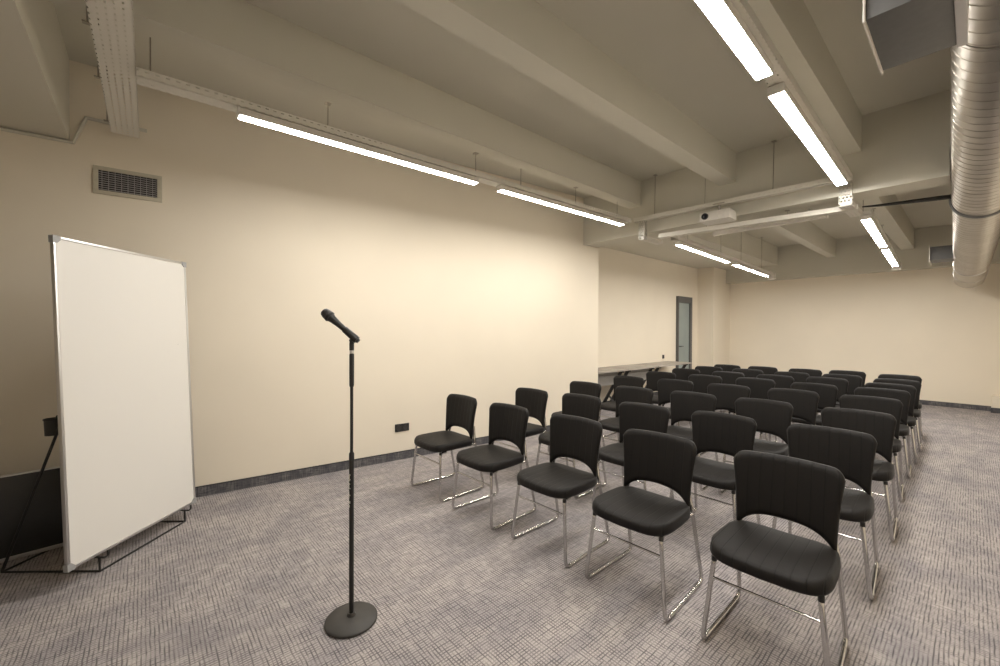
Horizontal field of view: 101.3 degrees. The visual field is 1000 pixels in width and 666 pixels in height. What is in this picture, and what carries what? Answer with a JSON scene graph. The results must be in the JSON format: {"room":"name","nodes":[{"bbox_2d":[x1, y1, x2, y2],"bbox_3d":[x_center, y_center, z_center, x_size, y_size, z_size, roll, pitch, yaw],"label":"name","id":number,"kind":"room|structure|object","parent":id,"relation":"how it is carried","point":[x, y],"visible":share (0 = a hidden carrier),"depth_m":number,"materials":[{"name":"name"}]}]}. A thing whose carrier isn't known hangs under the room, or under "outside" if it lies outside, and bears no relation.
{"room":"assembly chamber","nodes":[
{"label":"assembly chamber","id":0,"kind":"room"},
{"bbox_2d":[0,60,598,486],"bbox_3d":[-2.032,-0.318,4.163,8.390,3.460,1.243,0,1,-41],"label":"wall","id":1,"kind":"structure","parent":0,"point":[446,286],"depth_m":3.96,"materials":[{"name":"paint"}]},
{"bbox_2d":[0,116,146,143],"bbox_3d":[-3.525,-1.532,2.850,1.628,0.229,0.028,0,1,-35],"label":"trim","id":2,"kind":"structure","parent":1,"relation":"attached to","point":[82,124],"depth_m":3.06,"materials":[{"name":"paint"}]},
{"bbox_2d":[93,165,161,202],"bbox_3d":[-2.952,-1.182,3.260,0.410,0.214,0.014,0,1,-35],"label":"air vent","id":3,"kind":"object","parent":1,"relation":"in","point":[106,180],"visible":1,"depth_m":3.25,"materials":[{"name":"metal"}]},
{"bbox_2d":[195,425,549,497],"bbox_3d":[-1.906,1.368,4.022,8.433,0.090,0.014,0,1,-35],"label":"baseboard","id":4,"kind":"structure","parent":1,"relation":"attached to","point":[227,486],"depth_m":4.02,"materials":[{"name":"carpet"}]},
{"bbox_2d":[395,423,408,431],"bbox_3d":[-1.095,1.058,4.590,0.164,0.086,0.015,0,1,-35],"label":"wall socket","id":5,"kind":"object","parent":1,"relation":"attached to","point":[405,426],"visible":1,"depth_m":4.58,"materials":[{"name":"black plastic"}]},
{"bbox_2d":[0,403,999,665],"bbox_3d":[1.969,1.476,4.372,14.900,0.100,6.400,0,1,-41],"label":"floor","id":6,"kind":"structure","parent":0,"point":[252,576],"depth_m":2.33,"materials":[{"name":"carpet"}]},
{"bbox_2d":[0,466,62,562],"bbox_3d":[-3.119,1.149,2.588,0.204,0.542,1.511,1,1,42],"label":"panel","id":7,"kind":"object","parent":6,"relation":"on","point":[41,530],"visible":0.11,"depth_m":2.60,"materials":[{"name":"black metal"}]},
{"bbox_2d":[0,427,191,572],"bbox_3d":[-2.642,0.750,2.757,0.605,1.340,0.701,0,0,2],"label":"easel","id":8,"kind":"object","parent":6,"relation":"on","point":[3,570],"visible":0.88,"depth_m":2.44,"materials":[{"name":"black metal"}]},
{"bbox_2d":[42,417,57,435],"bbox_3d":[-2.673,0.560,2.453,0.087,0.099,0.087,0,1,-41],"label":"pen cup","id":9,"kind":"object","parent":8,"relation":"attached to","point":[50,424],"visible":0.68,"depth_m":2.42,"materials":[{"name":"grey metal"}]},
{"bbox_2d":[48,235,196,572],"bbox_3d":[-2.429,0.390,2.730,0.105,1.870,0.931,0,0,1],"label":"whiteboard","id":10,"kind":"object","parent":8,"relation":"on","point":[120,317],"visible":1,"depth_m":2.60,"materials":[{"name":"white"}]},
{"bbox_2d":[324,327,376,638],"bbox_3d":[-0.737,0.701,2.035,0.248,1.464,0.248,0,1,-41],"label":"microphone stand","id":11,"kind":"object","parent":6,"relation":"on","point":[351,619],"visible":0.99,"depth_m":2.02,"materials":[{"name":"grey metal"}]},
{"bbox_2d":[321,309,359,342],"bbox_3d":[-0.790,-0.036,2.036,0.191,0.170,0.055,0,0,-6],"label":"microphone","id":12,"kind":"object","parent":11,"relation":"on","point":[328,315],"visible":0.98,"depth_m":2.02,"materials":[{"name":"black plastic"}]},
{"bbox_2d":[321,309,332,320],"bbox_3d":[-0.856,-0.092,2.029,0.052,0.053,0.053,41,0,0],"label":"grille","id":13,"kind":"object","parent":12,"relation":"attached to","point":[327,314],"depth_m":2.01,"materials":[{"name":"black metal"}]},
{"bbox_2d":[411,394,483,501],"bbox_3d":[-0.485,1.006,3.757,0.516,0.830,0.493,0,1,-42],"label":"chair","id":14,"kind":"object","parent":6,"relation":"on","point":[460,409],"visible":0.99,"depth_m":3.74,"materials":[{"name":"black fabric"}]},
{"bbox_2d":[452,403,535,529],"bbox_3d":[-0.050,1.011,3.279,0.516,0.830,0.493,0,1,-43],"label":"chair","id":15,"kind":"object","parent":6,"relation":"on","point":[508,422],"visible":0.99,"depth_m":3.27,"materials":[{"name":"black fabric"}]},
{"bbox_2d":[495,387,549,469],"bbox_3d":[0.210,1.006,4.216,0.516,0.830,0.493,0,1,-43],"label":"chair","id":16,"kind":"object","parent":6,"relation":"on","point":[534,400],"visible":0.49,"depth_m":4.24,"materials":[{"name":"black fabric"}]},
{"bbox_2d":[511,414,609,567],"bbox_3d":[0.413,1.016,2.813,0.516,0.830,0.493,0,1,-42],"label":"chair","id":17,"kind":"object","parent":6,"relation":"on","point":[574,437],"visible":1,"depth_m":2.81,"materials":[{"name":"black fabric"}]},
{"bbox_2d":[536,393,606,498],"bbox_3d":[0.656,1.010,3.833,0.516,0.830,0.493,0,1,-42],"label":"chair","id":18,"kind":"object","parent":6,"relation":"on","point":[581,405],"visible":0.46,"depth_m":3.87,"materials":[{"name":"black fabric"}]},
{"bbox_2d":[548,381,604,451],"bbox_3d":[0.899,1.004,4.810,0.516,0.830,0.493,0,1,-42],"label":"chair","id":19,"kind":"object","parent":6,"relation":"on","point":[578,387],"visible":0.3,"depth_m":4.90,"materials":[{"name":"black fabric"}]},
{"bbox_2d":[598,367,628,402],"bbox_3d":[1.700,1.026,7.153,1.092,0.760,0.540,0,1,-41],"label":"folding table","id":20,"kind":"object","parent":6,"relation":"on","point":[606,375],"visible":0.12,"depth_m":7.15,"materials":[{"name":"grey wood"}]},
{"bbox_2d":[598,375,643,436],"bbox_3d":[1.623,1.002,5.458,0.516,0.830,0.493,0,1,-43],"label":"chair","id":21,"kind":"object","parent":6,"relation":"on","point":[619,380],"visible":0.45,"depth_m":5.54,"materials":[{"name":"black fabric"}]},
{"bbox_2d":[599,386,653,462],"bbox_3d":[1.349,1.009,4.397,0.516,0.830,0.493,0,1,-42],"label":"chair","id":22,"kind":"object","parent":6,"relation":"on","point":[623,393],"visible":0.46,"depth_m":4.48,"materials":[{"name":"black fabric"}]},
{"bbox_2d":[607,364,657,400],"bbox_3d":[2.519,1.024,7.864,1.042,0.760,0.540,0,1,-41],"label":"folding table","id":23,"kind":"object","parent":6,"relation":"on","point":[635,370],"visible":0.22,"depth_m":7.76,"materials":[{"name":"grey wood"}]},
{"bbox_2d":[592,402,673,502],"bbox_3d":[1.090,1.015,3.350,0.516,0.830,0.493,0,1,-43],"label":"chair","id":24,"kind":"object","parent":6,"relation":"on","point":[632,415],"visible":0.47,"depth_m":3.42,"materials":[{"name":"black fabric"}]},
{"bbox_2d":[585,429,702,621],"bbox_3d":[0.828,1.021,2.354,0.516,0.830,0.493,0,1,-43],"label":"chair","id":25,"kind":"object","parent":6,"relation":"on","point":[668,460],"visible":1,"depth_m":2.35,"materials":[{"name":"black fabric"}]},
{"bbox_2d":[646,371,677,425],"bbox_3d":[2.309,1.001,6.074,0.516,0.830,0.493,0,1,-45],"label":"chair","id":26,"kind":"object","parent":6,"relation":"on","point":[652,377],"visible":0.34,"depth_m":6.22,"materials":[{"name":"black fabric"}]},
{"bbox_2d":[637,361,691,387],"bbox_3d":[3.467,1.022,8.687,1.432,0.760,0.540,0,1,-41],"label":"folding table","id":27,"kind":"object","parent":6,"relation":"on","point":[663,363],"visible":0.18,"depth_m":8.62,"materials":[{"name":"grey wood"}]},
{"bbox_2d":[657,379,693,425],"bbox_3d":[2.100,1.007,5.086,0.516,0.830,0.493,0,1,-44],"label":"chair","id":28,"kind":"object","parent":6,"relation":"on","point":[666,387],"visible":0.32,"depth_m":5.24,"materials":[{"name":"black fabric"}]},
{"bbox_2d":[661,368,699,424],"bbox_3d":[2.919,0.999,6.603,0.516,0.830,0.493,0,1,-42],"label":"chair","id":29,"kind":"object","parent":6,"relation":"on","point":[681,373],"visible":0.2,"depth_m":6.74,"materials":[{"name":"black fabric"}]},
{"bbox_2d":[667,391,717,490],"bbox_3d":[1.818,1.013,4.016,0.516,0.830,0.493,0,1,-43],"label":"chair","id":30,"kind":"object","parent":6,"relation":"on","point":[684,404],"visible":0.53,"depth_m":4.12,"materials":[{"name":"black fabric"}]},
{"bbox_2d":[676,374,721,427],"bbox_3d":[2.754,1.005,5.649,0.516,0.830,0.493,0,1,-42],"label":"chair","id":31,"kind":"object","parent":6,"relation":"on","point":[700,382],"visible":0.23,"depth_m":5.78,"materials":[{"name":"black fabric"}]},
{"bbox_2d":[695,366,722,374],"bbox_3d":[3.520,0.998,7.045,0.516,0.830,0.493,0,1,-44],"label":"chair","id":32,"kind":"object","parent":6,"relation":"on","point":[704,370],"visible":0.1,"depth_m":7.17,"materials":[{"name":"black fabric"}]},
{"bbox_2d":[669,411,760,523],"bbox_3d":[1.542,1.020,2.960,0.516,0.830,0.493,0,1,-42],"label":"chair","id":33,"kind":"object","parent":6,"relation":"on","point":[725,433],"visible":0.66,"depth_m":3.00,"materials":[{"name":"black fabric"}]},
{"bbox_2d":[697,383,750,456],"bbox_3d":[2.524,1.012,4.631,0.516,0.830,0.493,0,1,-45],"label":"chair","id":34,"kind":"object","parent":6,"relation":"on","point":[726,395],"visible":0.26,"depth_m":4.75,"materials":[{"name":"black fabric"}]},
{"bbox_2d":[714,364,740,413],"bbox_3d":[4.050,0.998,7.425,0.516,0.830,0.493,0,1,-43],"label":"chair","id":35,"kind":"object","parent":6,"relation":"on","point":[725,367],"visible":0.13,"depth_m":7.54,"materials":[{"name":"black fabric"}]},
{"bbox_2d":[712,371,744,414],"bbox_3d":[3.354,1.004,6.142,0.516,0.830,0.493,0,1,-43],"label":"chair","id":36,"kind":"object","parent":6,"relation":"on","point":[728,377],"visible":0.18,"depth_m":6.25,"materials":[{"name":"black fabric"}]},
{"bbox_2d":[723,368,762,412],"bbox_3d":[3.924,1.003,6.594,0.516,0.830,0.493,0,1,-43],"label":"chair","id":37,"kind":"object","parent":6,"relation":"on","point":[751,373],"visible":0.09,"depth_m":6.68,"materials":[{"name":"black fabric"}]},
{"bbox_2d":[728,377,776,441],"bbox_3d":[3.237,1.010,5.282,0.516,0.830,0.493,0,1,-45],"label":"chair","id":38,"kind":"object","parent":6,"relation":"on","point":[759,387],"visible":0.37,"depth_m":5.36,"materials":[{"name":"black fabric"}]},
{"bbox_2d":[718,398,792,494],"bbox_3d":[2.258,1.018,3.594,0.516,0.830,0.493,0,1,-44],"label":"chair","id":39,"kind":"object","parent":6,"relation":"on","point":[773,417],"visible":0.54,"depth_m":3.63,"materials":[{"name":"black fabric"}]},
{"bbox_2d":[748,366,777,374],"bbox_3d":[4.473,1.002,7.061,0.516,0.830,0.493,0,1,-44],"label":"chair","id":40,"kind":"object","parent":6,"relation":"on","point":[766,370],"visible":0.14,"depth_m":7.14,"materials":[{"name":"black fabric"}]},
{"bbox_2d":[701,450,847,665],"bbox_3d":[1.274,1.026,1.893,0.516,0.830,0.493,0,1,-43],"label":"chair","id":41,"kind":"object","parent":6,"relation":"on","point":[809,494],"visible":1,"depth_m":1.89,"materials":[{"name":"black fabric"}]},
{"bbox_2d":[756,374,794,423],"bbox_3d":[3.765,1.009,5.684,0.516,0.830,0.493,0,1,-44],"label":"chair","id":42,"kind":"object","parent":6,"relation":"on","point":[781,381],"visible":0.16,"depth_m":5.75,"materials":[{"name":"black fabric"}]},
{"bbox_2d":[759,388,818,440],"bbox_3d":[2.993,1.016,4.251,0.516,0.830,0.493,0,1,-44],"label":"chair","id":43,"kind":"object","parent":6,"relation":"on","point":[804,403],"visible":0.41,"depth_m":4.31,"materials":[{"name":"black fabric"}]},
{"bbox_2d":[774,371,809,381],"bbox_3d":[4.315,1.008,6.128,0.516,0.830,0.493,0,1,-44],"label":"chair","id":44,"kind":"object","parent":6,"relation":"on","point":[798,376],"visible":0.18,"depth_m":6.20,"materials":[{"name":"black fabric"}]},
{"bbox_2d":[788,368,821,376],"bbox_3d":[4.896,1.007,6.634,0.516,0.830,0.493,0,1,-43],"label":"chair","id":45,"kind":"object","parent":6,"relation":"on","point":[812,372],"visible":0.09,"depth_m":6.70,"materials":[{"name":"black fabric"}]},
{"bbox_2d":[781,382,837,442],"bbox_3d":[3.612,1.015,4.772,0.516,0.830,0.493,0,1,-43],"label":"chair","id":46,"kind":"object","parent":6,"relation":"on","point":[827,393],"visible":0.36,"depth_m":4.79,"materials":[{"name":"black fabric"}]},
{"bbox_2d":[799,376,848,423],"bbox_3d":[4.276,1.013,5.410,0.516,0.830,0.493,0,1,-42],"label":"chair","id":47,"kind":"object","parent":6,"relation":"on","point":[841,384],"visible":0.22,"depth_m":5.43,"materials":[{"name":"black fabric"}]},
{"bbox_2d":[772,424,878,600],"bbox_3d":[1.989,1.025,2.517,0.516,0.830,0.493,0,1,-43],"label":"chair","id":48,"kind":"object","parent":6,"relation":"on","point":[852,453],"visible":0.67,"depth_m":2.52,"materials":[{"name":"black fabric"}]},
{"bbox_2d":[817,374,862,413],"bbox_3d":[4.799,1.012,5.800,0.516,0.830,0.493,0,1,-42],"label":"chair","id":49,"kind":"object","parent":6,"relation":"on","point":[855,381],"visible":0.16,"depth_m":5.82,"materials":[{"name":"black fabric"}]},
{"bbox_2d":[829,370,865,386],"bbox_3d":[5.363,1.010,6.370,0.516,0.830,0.493,0,1,-43],"label":"chair","id":50,"kind":"object","parent":6,"relation":"on","point":[858,373],"visible":0.12,"depth_m":6.44,"materials":[{"name":"black fabric"}]},
{"bbox_2d":[820,407,897,542],"bbox_3d":[2.691,1.023,3.125,0.516,0.830,0.493,0,1,-42],"label":"chair","id":51,"kind":"object","parent":6,"relation":"on","point":[882,426],"visible":0.5,"depth_m":3.11,"materials":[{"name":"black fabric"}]},
{"bbox_2d":[839,395,903,501],"bbox_3d":[3.400,1.021,3.796,0.516,0.830,0.493,0,1,-43],"label":"chair","id":52,"kind":"object","parent":6,"relation":"on","point":[894,407],"visible":0.4,"depth_m":3.80,"materials":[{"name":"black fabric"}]},
{"bbox_2d":[854,387,911,478],"bbox_3d":[4.027,1.020,4.352,0.516,0.830,0.493,0,1,-42],"label":"chair","id":53,"kind":"object","parent":6,"relation":"on","point":[903,396],"visible":0.34,"depth_m":4.33,"materials":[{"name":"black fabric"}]},
{"bbox_2d":[864,382,917,464],"bbox_3d":[4.517,1.018,4.770,0.516,0.830,0.493,0,1,-44],"label":"chair","id":54,"kind":"object","parent":6,"relation":"on","point":[912,390],"visible":0.34,"depth_m":4.73,"materials":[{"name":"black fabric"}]},
{"bbox_2d":[873,378,921,452],"bbox_3d":[5.034,1.017,5.224,0.516,0.830,0.493,0,1,-42],"label":"chair","id":55,"kind":"object","parent":6,"relation":"on","point":[916,384],"visible":0.43,"depth_m":5.19,"materials":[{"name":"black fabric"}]},
{"bbox_2d":[878,374,922,439],"bbox_3d":[5.619,1.016,5.780,0.516,0.830,0.493,0,1,-44],"label":"chair","id":56,"kind":"object","parent":6,"relation":"on","point":[888,376],"visible":0.22,"depth_m":5.84,"materials":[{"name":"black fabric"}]},
{"bbox_2d":[54,0,951,246],"bbox_3d":[1.983,-2.108,4.347,14.900,0.150,6.400,0,1,-41],"label":"ceiling","id":57,"kind":"structure","parent":0,"point":[672,47],"depth_m":3.23,"materials":[{"name":"paint"}]},
{"bbox_2d":[0,0,69,139],"bbox_3d":[-1.845,-1.724,0.962,0.680,0.600,5.900,0,1,-41],"label":"ceiling beam","id":58,"kind":"structure","parent":57,"relation":"attached to","point":[34,59],"depth_m":2.41,"materials":[{"name":"paint"}]},
{"bbox_2d":[82,0,138,137],"bbox_3d":[-1.529,-1.754,1.548,0.194,0.545,4.070,0,1,-41],"label":"cable tray","id":59,"kind":"object","parent":57,"relation":"hanging from","point":[105,72],"visible":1,"depth_m":2.23,"materials":[{"name":"white metal"}]},
{"bbox_2d":[48,0,640,208],"bbox_3d":[-0.230,-1.873,3.792,5.470,0.330,0.180,0,1,-41],"label":"ceiling beam","id":60,"kind":"structure","parent":57,"relation":"attached to","point":[239,34],"depth_m":2.98,"materials":[{"name":"paint"}]},
{"bbox_2d":[136,37,630,223],"bbox_3d":[-0.201,-1.738,3.866,4.832,0.600,0.139,0,1,-39],"label":"cable tray","id":61,"kind":"object","parent":57,"relation":"hanging from","point":[161,83],"visible":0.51,"depth_m":2.83,"materials":[{"name":"white metal"}]},
{"bbox_2d":[236,106,478,184],"bbox_3d":[-0.945,-1.403,3.203,1.879,0.052,0.076,0,1,-39],"label":"strip light","id":62,"kind":"object","parent":61,"relation":"attached to","point":[243,114],"visible":1,"depth_m":3.02,"materials":[{"name":"white paint"}]},
{"bbox_2d":[496,184,623,225],"bbox_3d":[0.777,-1.406,4.619,2.042,0.052,0.076,0,1,-39],"label":"strip light","id":63,"kind":"object","parent":61,"relation":"attached to","point":[501,188],"visible":1,"depth_m":4.44,"materials":[{"name":"white paint"}]},
{"bbox_2d":[397,0,735,185],"bbox_3d":[0.541,-1.864,2.903,5.470,0.330,0.175,0,1,-41],"label":"ceiling beam","id":64,"kind":"structure","parent":57,"relation":"attached to","point":[524,35],"depth_m":2.81,"materials":[{"name":"paint"}]},
{"bbox_2d":[603,232,777,269],"bbox_3d":[3.837,-1.840,8.382,6.050,0.430,1.540,0,1,-41],"label":"ceiling beam","id":65,"kind":"structure","parent":57,"relation":"attached to","point":[745,247],"depth_m":8.39,"materials":[{"name":"paint"}]},
{"bbox_2d":[671,232,773,275],"bbox_3d":[4.181,-1.659,7.343,5.057,0.775,0.135,0,1,-44],"label":"cable tray","id":66,"kind":"object","parent":57,"relation":"hanging from","point":[687,241],"visible":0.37,"depth_m":6.71,"materials":[{"name":"white metal"}]},
{"bbox_2d":[675,241,729,262],"bbox_3d":[3.191,-1.239,6.367,2.081,0.052,0.077,0,1,-44],"label":"strip light","id":67,"kind":"object","parent":66,"relation":"attached to","point":[677,243],"visible":1,"depth_m":6.18,"materials":[{"name":"white paint"}]},
{"bbox_2d":[732,262,768,275],"bbox_3d":[4.977,-1.244,8.093,2.181,0.052,0.077,0,1,-44],"label":"strip light","id":68,"kind":"object","parent":66,"relation":"attached to","point":[736,264],"visible":1,"depth_m":7.87,"materials":[{"name":"white paint"}]},
{"bbox_2d":[768,273,775,279],"bbox_3d":[6.052,-1.254,9.127,0.100,0.136,0.140,0,1,-41],"label":"box","id":69,"kind":"object","parent":66,"relation":"attached to","point":[771,277],"visible":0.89,"depth_m":9.08,"materials":[{"name":"white paint"}]},
{"bbox_2d":[633,140,834,222],"bbox_3d":[2.495,-1.731,4.668,0.109,0.575,2.095,0,1,-41],"label":"cable tray","id":70,"kind":"object","parent":57,"relation":"hanging from","point":[812,184],"visible":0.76,"depth_m":4.44,"materials":[{"name":"white metal"}]},
{"bbox_2d":[638,220,662,244],"bbox_3d":[2.026,-1.354,5.504,0.480,0.265,0.085,0,1,-41],"label":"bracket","id":71,"kind":"structure","parent":70,"relation":"attached to","point":[644,238],"depth_m":5.37,"materials":[{"name":"silver metal"}]},
{"bbox_2d":[700,202,736,225],"bbox_3d":[2.469,-1.364,4.649,0.243,0.200,0.320,0,1,-43],"label":"projector","id":72,"kind":"object","parent":70,"relation":"hanging from","point":[725,215],"visible":1,"depth_m":4.59,"materials":[{"name":"white plastic"}]},
{"bbox_2d":[583,90,950,246],"bbox_3d":[2.663,-1.679,4.876,0.320,0.710,5.900,0,1,-41],"label":"ceiling beam","id":73,"kind":"structure","parent":57,"relation":"attached to","point":[906,147],"depth_m":4.18,"materials":[{"name":"paint"}]},
{"bbox_2d":[658,204,857,238],"bbox_3d":[2.783,-1.265,4.643,1.918,0.115,0.124,1,1,41],"label":"cable tray","id":74,"kind":"object","parent":73,"relation":"hanging from","point":[835,210],"visible":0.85,"depth_m":4.51,"materials":[{"name":"white metal"}]},
{"bbox_2d":[839,179,862,216],"bbox_3d":[3.484,-1.338,4.068,0.560,0.265,0.100,0,1,-41],"label":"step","id":75,"kind":"structure","parent":74,"relation":"attached to","point":[847,204],"depth_m":3.91,"materials":[{"name":"silver metal"}]},
{"bbox_2d":[713,209,827,236],"bbox_3d":[3.014,-1.258,4.655,0.066,0.128,1.124,0,1,-41],"label":"case","id":76,"kind":"object","parent":73,"relation":"hanging from","point":[742,229],"visible":0.6,"depth_m":4.66,"materials":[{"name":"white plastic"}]},
{"bbox_2d":[739,0,861,155],"bbox_3d":[1.248,-1.855,2.089,5.470,0.330,0.170,0,1,-41],"label":"ceiling beam","id":77,"kind":"structure","parent":57,"relation":"attached to","point":[789,24],"depth_m":2.75,"materials":[{"name":"paint"}]},
{"bbox_2d":[731,0,852,180],"bbox_3d":[1.270,-1.555,2.064,5.332,0.270,0.135,0,1,-42],"label":"cable tray","id":78,"kind":"object","parent":77,"relation":"hanging from","point":[770,81],"visible":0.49,"depth_m":2.29,"materials":[{"name":"white metal"}]},
{"bbox_2d":[695,0,773,80],"bbox_3d":[0.598,-1.384,1.444,2.209,0.052,0.084,0,1,-42],"label":"strip light","id":79,"kind":"object","parent":78,"relation":"attached to","point":[722,14],"visible":1,"depth_m":1.88,"materials":[{"name":"white paint"}]},
{"bbox_2d":[767,82,847,185],"bbox_3d":[2.361,-1.389,3.058,2.149,0.052,0.084,0,1,-42],"label":"strip light","id":80,"kind":"object","parent":78,"relation":"attached to","point":[779,94],"visible":1,"depth_m":2.75,"materials":[{"name":"white paint"}]},
{"bbox_2d":[765,212,835,257],"bbox_3d":[5.007,-1.851,7.034,6.050,0.380,0.150,0,1,-41],"label":"ceiling beam","id":81,"kind":"structure","parent":57,"relation":"attached to","point":[807,234],"depth_m":7.61,"materials":[{"name":"paint"}]},
{"bbox_2d":[726,224,999,283],"bbox_3d":[7.558,-1.659,8.924,0.280,0.770,5.600,0,1,-41],"label":"ceiling beam","id":82,"kind":"structure","parent":57,"relation":"attached to","point":[860,254],"depth_m":8.75,"materials":[{"name":"paint"}]},
{"bbox_2d":[858,194,914,249],"bbox_3d":[5.787,-1.841,6.135,6.050,0.380,0.190,0,1,-41],"label":"ceiling beam","id":83,"kind":"structure","parent":57,"relation":"attached to","point":[897,225],"depth_m":6.36,"materials":[{"name":"paint"}]},
{"bbox_2d":[860,200,899,263],"bbox_3d":[5.525,-1.453,5.911,4.904,0.395,0.134,0,1,-43],"label":"cable tray","id":84,"kind":"object","parent":83,"relation":"hanging from","point":[871,211],"visible":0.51,"depth_m":5.02,"materials":[{"name":"white metal"}]},
{"bbox_2d":[860,214,886,247],"bbox_3d":[4.612,-1.224,5.034,2.080,0.052,0.085,0,1,-43],"label":"strip light","id":85,"kind":"object","parent":84,"relation":"attached to","point":[867,220],"visible":0.88,"depth_m":4.79,"materials":[{"name":"white paint"}]},
{"bbox_2d":[881,246,898,265],"bbox_3d":[6.349,-1.229,6.664,2.180,0.052,0.085,0,1,-43],"label":"strip light","id":86,"kind":"object","parent":84,"relation":"attached to","point":[887,251],"visible":0.87,"depth_m":6.44,"materials":[{"name":"white paint"}]},
{"bbox_2d":[891,262,901,269],"bbox_3d":[7.365,-1.238,7.614,0.100,0.136,0.140,0,1,-41],"label":"box","id":87,"kind":"object","parent":84,"relation":"attached to","point":[899,267],"visible":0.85,"depth_m":7.57,"materials":[{"name":"white paint"}]},
{"bbox_2d":[949,0,999,287],"bbox_3d":[4.125,-1.402,3.487,11.417,1.227,0.422,0,1,-42],"label":"air duct","id":88,"kind":"object","parent":57,"relation":"hanging from","point":[974,203],"visible":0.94,"depth_m":2.64,"materials":[{"name":"silver metal"}]},
{"bbox_2d":[862,194,950,207],"bbox_3d":[3.997,-1.283,3.965,0.799,0.064,0.051,0,0,22],"label":"cable","id":89,"kind":"object","parent":88,"relation":"hanging from","point":[942,197],"visible":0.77,"depth_m":3.95,"materials":[{"name":"black metal"}]},
{"bbox_2d":[863,0,968,75],"bbox_3d":[1.571,-1.285,1.542,0.468,0.328,0.250,0,1,-41],"label":"branch","id":90,"kind":"object","parent":88,"relation":"attached to","point":[898,32],"visible":1,"depth_m":1.52,"materials":[{"name":"silver metal"}]},
{"bbox_2d":[929,245,955,264],"bbox_3d":[6.390,-1.135,5.907,0.460,0.245,0.265,0,1,-41],"label":"branch","id":91,"kind":"object","parent":88,"relation":"attached to","point":[938,254],"visible":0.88,"depth_m":5.81,"materials":[{"name":"silver metal"}]},
{"bbox_2d":[598,247,697,401],"bbox_3d":[3.276,-0.333,9.261,6.310,3.460,0.500,0,1,-41],"label":"wall","id":92,"kind":"structure","parent":0,"point":[637,294],"depth_m":8.62,"materials":[{"name":"paint"}]},
{"bbox_2d":[676,296,691,368],"bbox_3d":[4.464,0.262,9.908,0.730,2.270,0.090,0,1,-41],"label":"door","id":93,"kind":"structure","parent":92,"relation":"in","point":[683,304],"depth_m":9.90,"materials":[{"name":"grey glass"}]},
{"bbox_2d":[697,267,729,366],"bbox_3d":[5.554,-0.335,10.649,1.050,3.460,0.390,0,1,-41],"label":"column","id":94,"kind":"structure","parent":0,"point":[713,295],"depth_m":10.35,"materials":[{"name":"paint"}]},
{"bbox_2d":[729,264,999,405],"bbox_3d":[7.584,-0.317,9.226,0.150,3.460,6.200,0,1,-41],"label":"wall","id":95,"kind":"structure","parent":0,"point":[939,331],"depth_m":8.60,"materials":[{"name":"paint"}]},
{"bbox_2d":[919,400,990,410],"bbox_3d":[7.527,1.368,9.171,0.014,0.090,4.435,0,1,-41],"label":"baseboard","id":96,"kind":"structure","parent":95,"relation":"attached to","point":[924,402],"depth_m":7.81,"materials":[{"name":"plastic"}]},
{"bbox_2d":[991,395,999,407],"bbox_3d":[9.030,1.283,7.297,0.200,0.300,0.365,0,1,-41],"label":"wall ledge","id":97,"kind":"object","parent":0,"point":[995,399],"visible":0.8,"depth_m":7.33,"materials":[{"name":"paint"}]},
{"bbox_2d":[991,408,999,412],"bbox_3d":[8.922,1.387,7.258,0.014,0.090,0.305,0,1,-41],"label":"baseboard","id":98,"kind":"structure","parent":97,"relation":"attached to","point":[993,410],"depth_m":7.33,"materials":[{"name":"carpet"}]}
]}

